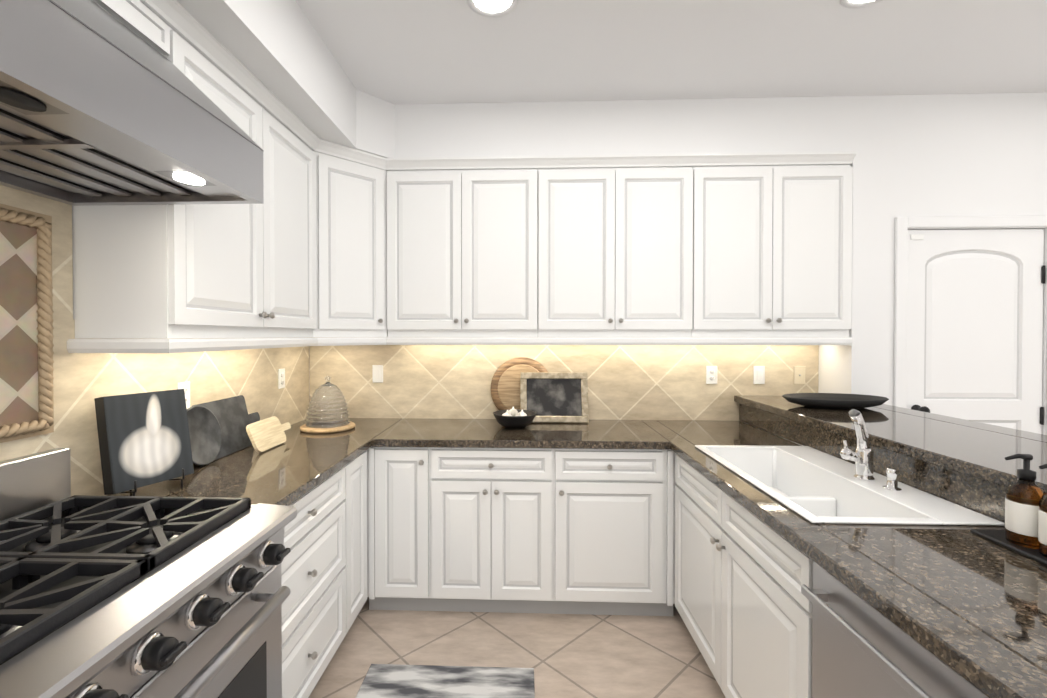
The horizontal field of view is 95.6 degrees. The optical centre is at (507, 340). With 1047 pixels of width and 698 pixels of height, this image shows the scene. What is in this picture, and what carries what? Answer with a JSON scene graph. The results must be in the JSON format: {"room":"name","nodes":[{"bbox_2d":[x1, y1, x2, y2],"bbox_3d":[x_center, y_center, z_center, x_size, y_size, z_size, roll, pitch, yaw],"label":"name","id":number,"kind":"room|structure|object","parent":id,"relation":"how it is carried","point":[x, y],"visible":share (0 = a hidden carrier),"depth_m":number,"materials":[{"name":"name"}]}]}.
{"room":"kitchen","nodes":[
{"label":"kitchen","id":0,"kind":"room"},
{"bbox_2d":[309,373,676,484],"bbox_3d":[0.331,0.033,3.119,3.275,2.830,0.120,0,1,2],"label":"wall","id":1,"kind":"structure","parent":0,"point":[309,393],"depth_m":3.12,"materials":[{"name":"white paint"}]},
{"bbox_2d":[387,169,537,336],"bbox_3d":[-0.259,-0.509,2.900,0.884,0.980,0.348,0,1,2],"label":"upper cabinet","id":2,"kind":"object","parent":1,"relation":"attached to","point":[462,253],"visible":1,"depth_m":2.76,"materials":[{"name":"white paint"}]},
{"bbox_2d":[309,337,818,420],"bbox_3d":[0.333,0.224,3.056,3.264,0.610,0.008,0,1,2],"label":"tile backsplash","id":3,"kind":"structure","parent":1,"relation":"attached to","point":[646,382],"depth_m":3.04,"materials":[{"name":"tile"}]},
{"bbox_2d":[372,365,382,382],"bbox_3d":[-0.843,0.219,3.091,0.070,0.114,0.011,0,1,2],"label":"light switch","id":4,"kind":"object","parent":3,"relation":"attached to","point":[377,373],"visible":1,"depth_m":3.09,"materials":[{"name":"white plastic"}]},
{"bbox_2d":[706,366,716,383],"bbox_3d":[1.300,0.219,3.010,0.070,0.114,0.008,0,1,2],"label":"electrical outlet","id":5,"kind":"object","parent":3,"relation":"attached to","point":[711,374],"visible":1,"depth_m":3.01,"materials":[{"name":"white plastic"}]},
{"bbox_2d":[753,366,764,383],"bbox_3d":[1.595,0.220,2.998,0.070,0.114,0.011,0,1,2],"label":"light switch","id":6,"kind":"object","parent":3,"relation":"attached to","point":[758,374],"visible":1,"depth_m":3.00,"materials":[{"name":"white plastic"}]},
{"bbox_2d":[794,366,804,383],"bbox_3d":[1.845,0.220,2.989,0.070,0.114,0.010,0,1,2],"label":"outlet","id":7,"kind":"object","parent":3,"relation":"attached to","point":[799,374],"visible":1,"depth_m":2.99,"materials":[{"name":"beige plastic"}]},
{"bbox_2d":[538,167,692,336],"bbox_3d":[0.627,-0.509,2.866,0.884,0.980,0.348,0,1,2],"label":"upper cabinet","id":8,"kind":"object","parent":1,"relation":"attached to","point":[615,252],"visible":1,"depth_m":2.73,"materials":[{"name":"white paint"}]},
{"bbox_2d":[692,165,852,336],"bbox_3d":[1.513,-0.509,2.833,0.884,0.980,0.348,0,1,2],"label":"upper cabinet","id":9,"kind":"object","parent":1,"relation":"attached to","point":[772,251],"visible":1,"depth_m":2.69,"materials":[{"name":"white paint"}]},
{"bbox_2d":[141,0,852,170],"bbox_3d":[0.247,-1.199,0.903,3.275,0.322,4.290,0,1,2],"label":"soffit","id":10,"kind":"structure","parent":0,"point":[279,50],"depth_m":2.70,"materials":[{"name":"white paint"}]},
{"bbox_2d":[309,598,725,697],"bbox_3d":[1.766,1.502,0.222,6.765,0.050,5.990,0,1,2],"label":"floor","id":11,"kind":"structure","parent":0,"point":[592,656],"depth_m":2.23,"materials":[{"name":"tile"}]},
{"bbox_2d":[0,448,296,697],"bbox_3d":[-0.998,0.901,0.829,0.769,1.140,1.199,0,1,2],"label":"range","id":12,"kind":"object","parent":11,"relation":"on","point":[138,597],"visible":1,"depth_m":1.04,"materials":[{"name":"silver metal"}]},
{"bbox_2d":[281,463,348,697],"bbox_3d":[-1.054,1.012,1.816,0.600,0.898,0.748,0,1,2],"label":"base cabinet","id":13,"kind":"object","parent":11,"relation":"on","point":[324,570],"depth_m":1.87,"materials":[{"name":"white paint"}]},
{"bbox_2d":[106,443,365,505],"bbox_3d":[-1.032,0.540,1.951,0.622,0.040,1.030,0,1,2],"label":"countertop","id":14,"kind":"structure","parent":13,"relation":"on","point":[281,474],"depth_m":1.84,"materials":[{"name":"brown stone"}]},
{"bbox_2d":[121,469,184,495],"bbox_3d":[-1.251,0.391,1.637,0.180,0.262,0.157,0,1,24],"label":"book stand","id":15,"kind":"object","parent":14,"relation":"on","point":[135,483],"visible":0.1,"depth_m":1.56,"materials":[{"name":"black metal"}]},
{"bbox_2d":[94,389,193,494],"bbox_3d":[-1.238,0.336,1.630,0.050,0.310,0.252,-11,-4,24],"label":"picture","id":16,"kind":"object","parent":15,"relation":"on","point":[144,439],"visible":0.98,"depth_m":1.59,"materials":[{"name":"black"}]},
{"bbox_2d":[187,405,221,465],"bbox_3d":[-1.275,0.396,1.973,0.012,0.250,0.250,-13,0,2],"label":"tray","id":17,"kind":"object","parent":14,"relation":"on","point":[205,431],"visible":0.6,"depth_m":1.99,"materials":[{"name":"stone"}]},
{"bbox_2d":[349,451,368,628],"bbox_3d":[-1.035,1.007,2.335,0.600,0.898,0.291,0,1,2],"label":"base cabinet","id":18,"kind":"object","parent":11,"relation":"on","point":[358,597],"depth_m":2.34,"materials":[{"name":"white paint"}]},
{"bbox_2d":[366,447,433,610],"bbox_3d":[-0.565,1.003,2.793,0.342,0.898,0.610,0,1,2],"label":"base cabinet","id":19,"kind":"object","parent":11,"relation":"on","point":[398,478],"depth_m":2.49,"materials":[{"name":"white paint"}]},
{"bbox_2d":[355,664,534,697],"bbox_3d":[-0.266,1.460,1.570,0.730,0.008,1.090,0,1,2],"label":"rug","id":20,"kind":"object","parent":11,"relation":"on","point":[402,681],"visible":1,"depth_m":2.01,"materials":[{"name":"white fabric"}]},
{"bbox_2d":[430,447,557,613],"bbox_3d":[-0.071,1.003,2.774,0.647,0.898,0.610,0,1,2],"label":"base cabinet","id":21,"kind":"object","parent":11,"relation":"on","point":[543,530],"depth_m":2.47,"materials":[{"name":"white paint"}]},
{"bbox_2d":[558,449,675,615],"bbox_3d":[0.569,1.003,2.750,0.633,0.898,0.610,0,1,2],"label":"base cabinet","id":22,"kind":"object","parent":11,"relation":"on","point":[612,503],"depth_m":2.45,"materials":[{"name":"white paint"}]},
{"bbox_2d":[666,450,812,697],"bbox_3d":[1.121,1.012,1.851,0.636,0.898,1.181,0,1,2],"label":"base cabinet","id":23,"kind":"object","parent":11,"relation":"on","point":[743,603],"visible":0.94,"depth_m":1.61,"materials":[{"name":"white paint"}]},
{"bbox_2d":[283,395,896,451],"bbox_3d":[0.389,0.453,2.671,3.406,0.200,0.760,0,1,2],"label":"countertop","id":24,"kind":"structure","parent":23,"relation":"on","point":[375,432],"depth_m":2.59,"materials":[{"name":"brown stone"}]},
{"bbox_2d":[192,395,259,459],"bbox_3d":[-1.284,0.393,2.209,0.012,0.250,0.450,-13,0,2],"label":"slate board","id":25,"kind":"object","parent":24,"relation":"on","point":[234,417],"visible":0.6,"depth_m":2.21,"materials":[{"name":"grey stone"}]},
{"bbox_2d":[246,416,290,452],"bbox_3d":[-1.151,0.449,2.319,0.014,0.140,0.340,-24,0,2],"label":"paddle board","id":26,"kind":"object","parent":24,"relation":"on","point":[266,434],"visible":1,"depth_m":2.26,"materials":[{"name":"beige wood"}]},
{"bbox_2d":[300,421,354,433],"bbox_3d":[-1.037,0.499,2.746,0.300,0.024,0.300,0,1,2],"label":"wooden board","id":27,"kind":"object","parent":24,"relation":"on","point":[306,429],"visible":0.56,"depth_m":2.63,"materials":[{"name":"beige wood"}]},
{"bbox_2d":[306,376,349,427],"bbox_3d":[-1.037,0.347,2.744,0.242,0.280,0.242,0,1,2],"label":"cloche","id":28,"kind":"object","parent":27,"relation":"on","point":[328,407],"visible":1,"depth_m":2.67,"materials":[{"name":"white"}]},
{"bbox_2d":[493,407,535,428],"bbox_3d":[0.045,0.450,2.784,0.256,0.121,0.256,0,1,2],"label":"bowl","id":29,"kind":"object","parent":24,"relation":"on","point":[512,418],"visible":1,"depth_m":2.71,"materials":[{"name":"black ceramic"}]},
{"bbox_2d":[491,357,547,409],"bbox_3d":[0.095,0.309,3.021,0.400,0.400,0.022,0,-7,2],"label":"round board","id":30,"kind":"object","parent":24,"relation":"on","point":[505,388],"visible":0.44,"depth_m":3.02,"materials":[{"name":"brown wood"}]},
{"bbox_2d":[520,372,588,422],"bbox_3d":[0.292,0.355,2.952,0.420,0.310,0.025,0,-12,2],"label":"framed art","id":31,"kind":"object","parent":24,"relation":"on","point":[553,397],"visible":0.81,"depth_m":2.95},
{"bbox_2d":[782,393,888,408],"bbox_3d":[1.737,0.326,2.518,0.516,0.055,0.320,0,1,2],"label":"platter","id":32,"kind":"object","parent":24,"relation":"on","point":[835,401],"visible":1,"depth_m":2.46,"materials":[{"name":"black ceramic"}]},
{"bbox_2d":[674,407,1046,697],"bbox_3d":[1.406,0.468,1.171,1.257,0.200,2.400,0,1,2],"label":"countertop","id":33,"kind":"structure","parent":23,"relation":"on","point":[962,601],"depth_m":1.26,"materials":[{"name":"brown stone"}]},
{"bbox_2d":[695,445,1004,525],"bbox_3d":[1.158,0.610,1.818,0.537,0.198,0.940,0,1,2],"label":"sink","id":34,"kind":"object","parent":33,"relation":"in","point":[810,484],"visible":0.5,"depth_m":1.80,"materials":[{"name":"white ceramic"}]},
{"bbox_2d":[840,409,874,480],"bbox_3d":[1.298,0.383,1.755,0.112,0.257,0.064,0,1,2],"label":"faucet","id":35,"kind":"object","parent":34,"relation":"on","point":[862,456],"visible":1,"depth_m":1.74,"materials":[{"name":"silver metal"}]},
{"bbox_2d":[883,468,901,490],"bbox_3d":[1.328,0.478,1.635,0.052,0.070,0.052,0,1,2],"label":"soap dispenser","id":36,"kind":"object","parent":34,"relation":"on","point":[892,479],"visible":1,"depth_m":1.62,"materials":[{"name":"silver metal"}]},
{"bbox_2d":[970,529,1046,565],"bbox_3d":[1.313,0.521,1.165,0.107,0.011,0.260,0,1,2],"label":"soap tray","id":37,"kind":"object","parent":33,"relation":"on","point":[996,536],"visible":0.54,"depth_m":1.21,"materials":[{"name":"black"}]},
{"bbox_2d":[1005,454,1044,548],"bbox_3d":[1.309,0.401,1.202,0.088,0.228,0.074,0,1,2],"label":"soap bottle","id":38,"kind":"object","parent":37,"relation":"on","point":[1025,492],"visible":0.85,"depth_m":1.19,"materials":[{"name":"orange glass"}]},
{"bbox_2d":[1038,464,1046,557],"bbox_3d":[1.306,0.402,1.122,0.088,0.228,0.074,0,1,2],"label":"soap bottle","id":39,"kind":"object","parent":37,"relation":"on","point":[1042,525],"visible":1,"depth_m":1.13,"materials":[{"name":"orange glass"}]},
{"bbox_2d":[801,561,987,697],"bbox_3d":[1.078,1.022,0.959,0.648,0.896,0.596,0,1,2],"label":"dishwasher","id":40,"kind":"object","parent":11,"relation":"on","point":[861,648],"visible":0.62,"depth_m":1.06,"materials":[{"name":"silver metal"}]},
{"bbox_2d":[296,0,1046,104],"bbox_3d":[1.766,-1.403,0.193,6.765,0.100,5.990,0,1,2],"label":"ceiling","id":41,"kind":"structure","parent":0,"point":[398,52],"depth_m":2.23,"materials":[{"name":"white paint"}]},
{"bbox_2d":[467,0,518,17],"bbox_3d":[-0.058,-1.366,1.899,0.210,0.008,0.210,0,1,2],"label":"recessed light","id":42,"kind":"object","parent":41,"relation":"in","point":[493,8],"visible":1,"depth_m":1.94,"materials":[{"name":"white"}]},
{"bbox_2d":[840,0,882,7],"bbox_3d":[1.421,-1.365,1.843,0.210,0.008,0.210,0,1,2],"label":"recessed light","id":43,"kind":"object","parent":41,"relation":"in","point":[854,3],"visible":1,"depth_m":1.92,"materials":[{"name":"white"}]},
{"bbox_2d":[741,421,802,445],"bbox_3d":[1.490,0.935,1.527,0.118,1.059,2.989,0,1,2],"label":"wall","id":44,"kind":"structure","parent":0,"point":[774,434],"depth_m":2.58,"materials":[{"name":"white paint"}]},
{"bbox_2d":[818,92,1046,434],"bbox_3d":[3.605,0.036,2.840,3.290,2.830,0.430,0,1,2],"label":"wall","id":45,"kind":"structure","parent":0,"point":[951,155],"depth_m":2.66,"materials":[{"name":"white paint"}]},
{"bbox_2d":[894,215,1046,434],"bbox_3d":[2.628,0.380,2.656,0.890,2.145,0.018,0,1,2],"label":"door frame","id":46,"kind":"structure","parent":45,"relation":"attached to","point":[903,225],"depth_m":2.65,"materials":[{"name":"white wood"}]},
{"bbox_2d":[906,229,1045,433],"bbox_3d":[2.628,0.411,2.660,0.752,2.068,0.115,0,1,2],"label":"pantry door","id":47,"kind":"structure","parent":45,"relation":"in","point":[975,325],"depth_m":2.67,"materials":[{"name":"white wood"}]},
{"bbox_3d":[-1.475,0.061,0.291,0.120,2.830,5.910,0,1,2],"label":"wall","id":48,"kind":"structure","parent":0,"visible":0},
{"bbox_2d":[0,203,53,442],"bbox_3d":[-1.371,-0.042,0.844,0.038,0.645,1.145,0,1,2],"label":"wall tile","id":49,"kind":"structure","parent":48,"relation":"attached to","point":[26,357],"depth_m":1.34,"materials":[{"name":"beige tile"}]},
{"bbox_2d":[92,0,169,56],"bbox_3d":[-1.235,-0.920,0.646,0.328,0.115,1.657,0,1,2],"label":"upper cabinet","id":50,"kind":"object","parent":48,"relation":"attached to","point":[141,20],"visible":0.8,"depth_m":1.36,"materials":[{"name":"white paint"}]},
{"bbox_2d":[0,0,263,205],"bbox_3d":[-1.077,-0.637,0.843,0.610,0.444,1.256,0,1,2],"label":"range hood","id":51,"kind":"object","parent":48,"relation":"attached to","point":[99,105],"visible":1,"depth_m":1.05,"materials":[{"name":"silver metal"}]},
{"bbox_2d":[0,185,308,495],"bbox_3d":[-1.384,-0.155,0.970,0.008,1.410,4.278,0,1,2],"label":"tile backsplash","id":52,"kind":"structure","parent":48,"relation":"attached to","point":[82,382],"depth_m":1.59,"materials":[{"name":"tile"}]},
{"bbox_2d":[177,381,189,408],"bbox_3d":[-1.338,0.230,1.964,0.008,0.114,0.070,0,1,2],"label":"electrical outlet","id":53,"kind":"object","parent":52,"relation":"attached to","point":[185,386],"visible":0.56,"depth_m":1.98,"materials":[{"name":"white plastic"}]},
{"bbox_2d":[278,368,284,388],"bbox_3d":[-1.308,0.222,2.753,0.008,0.114,0.070,0,1,2],"label":"electrical outlet","id":54,"kind":"object","parent":52,"relation":"attached to","point":[281,378],"visible":1,"depth_m":2.75,"materials":[{"name":"white plastic"}]},
{"bbox_2d":[72,23,316,338],"bbox_3d":[-1.168,-0.500,1.989,0.360,0.980,1.018,0,1,2],"label":"upper cabinet","id":55,"kind":"object","parent":48,"relation":"attached to","point":[176,271],"visible":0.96,"depth_m":1.66,"materials":[{"name":"white paint"}]},
{"bbox_2d":[313,151,387,336],"bbox_3d":[-1.013,-0.508,2.799,0.608,0.980,0.608,0,1,2],"label":"upper cabinet","id":56,"kind":"object","parent":48,"relation":"attached to","point":[351,241],"visible":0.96,"depth_m":2.63,"materials":[{"name":"white paint"}]},
{"bbox_2d":[67,337,852,352],"bbox_3d":[0.292,0.012,2.082,3.267,0.044,1.359,0,1,2],"label":"rail","id":57,"kind":"object","parent":56,"relation":"attached to","point":[138,345],"visible":1,"depth_m":2.68,"materials":[{"name":"white paint"}]},
{"bbox_2d":[140,0,856,170],"bbox_3d":[0.413,-1.012,1.250,2.961,0.056,2.992,0,1,2],"label":"crown molding","id":58,"kind":"structure","parent":56,"relation":"attached to","point":[181,20],"depth_m":2.67,"materials":[{"name":"white paint"}]}
]}

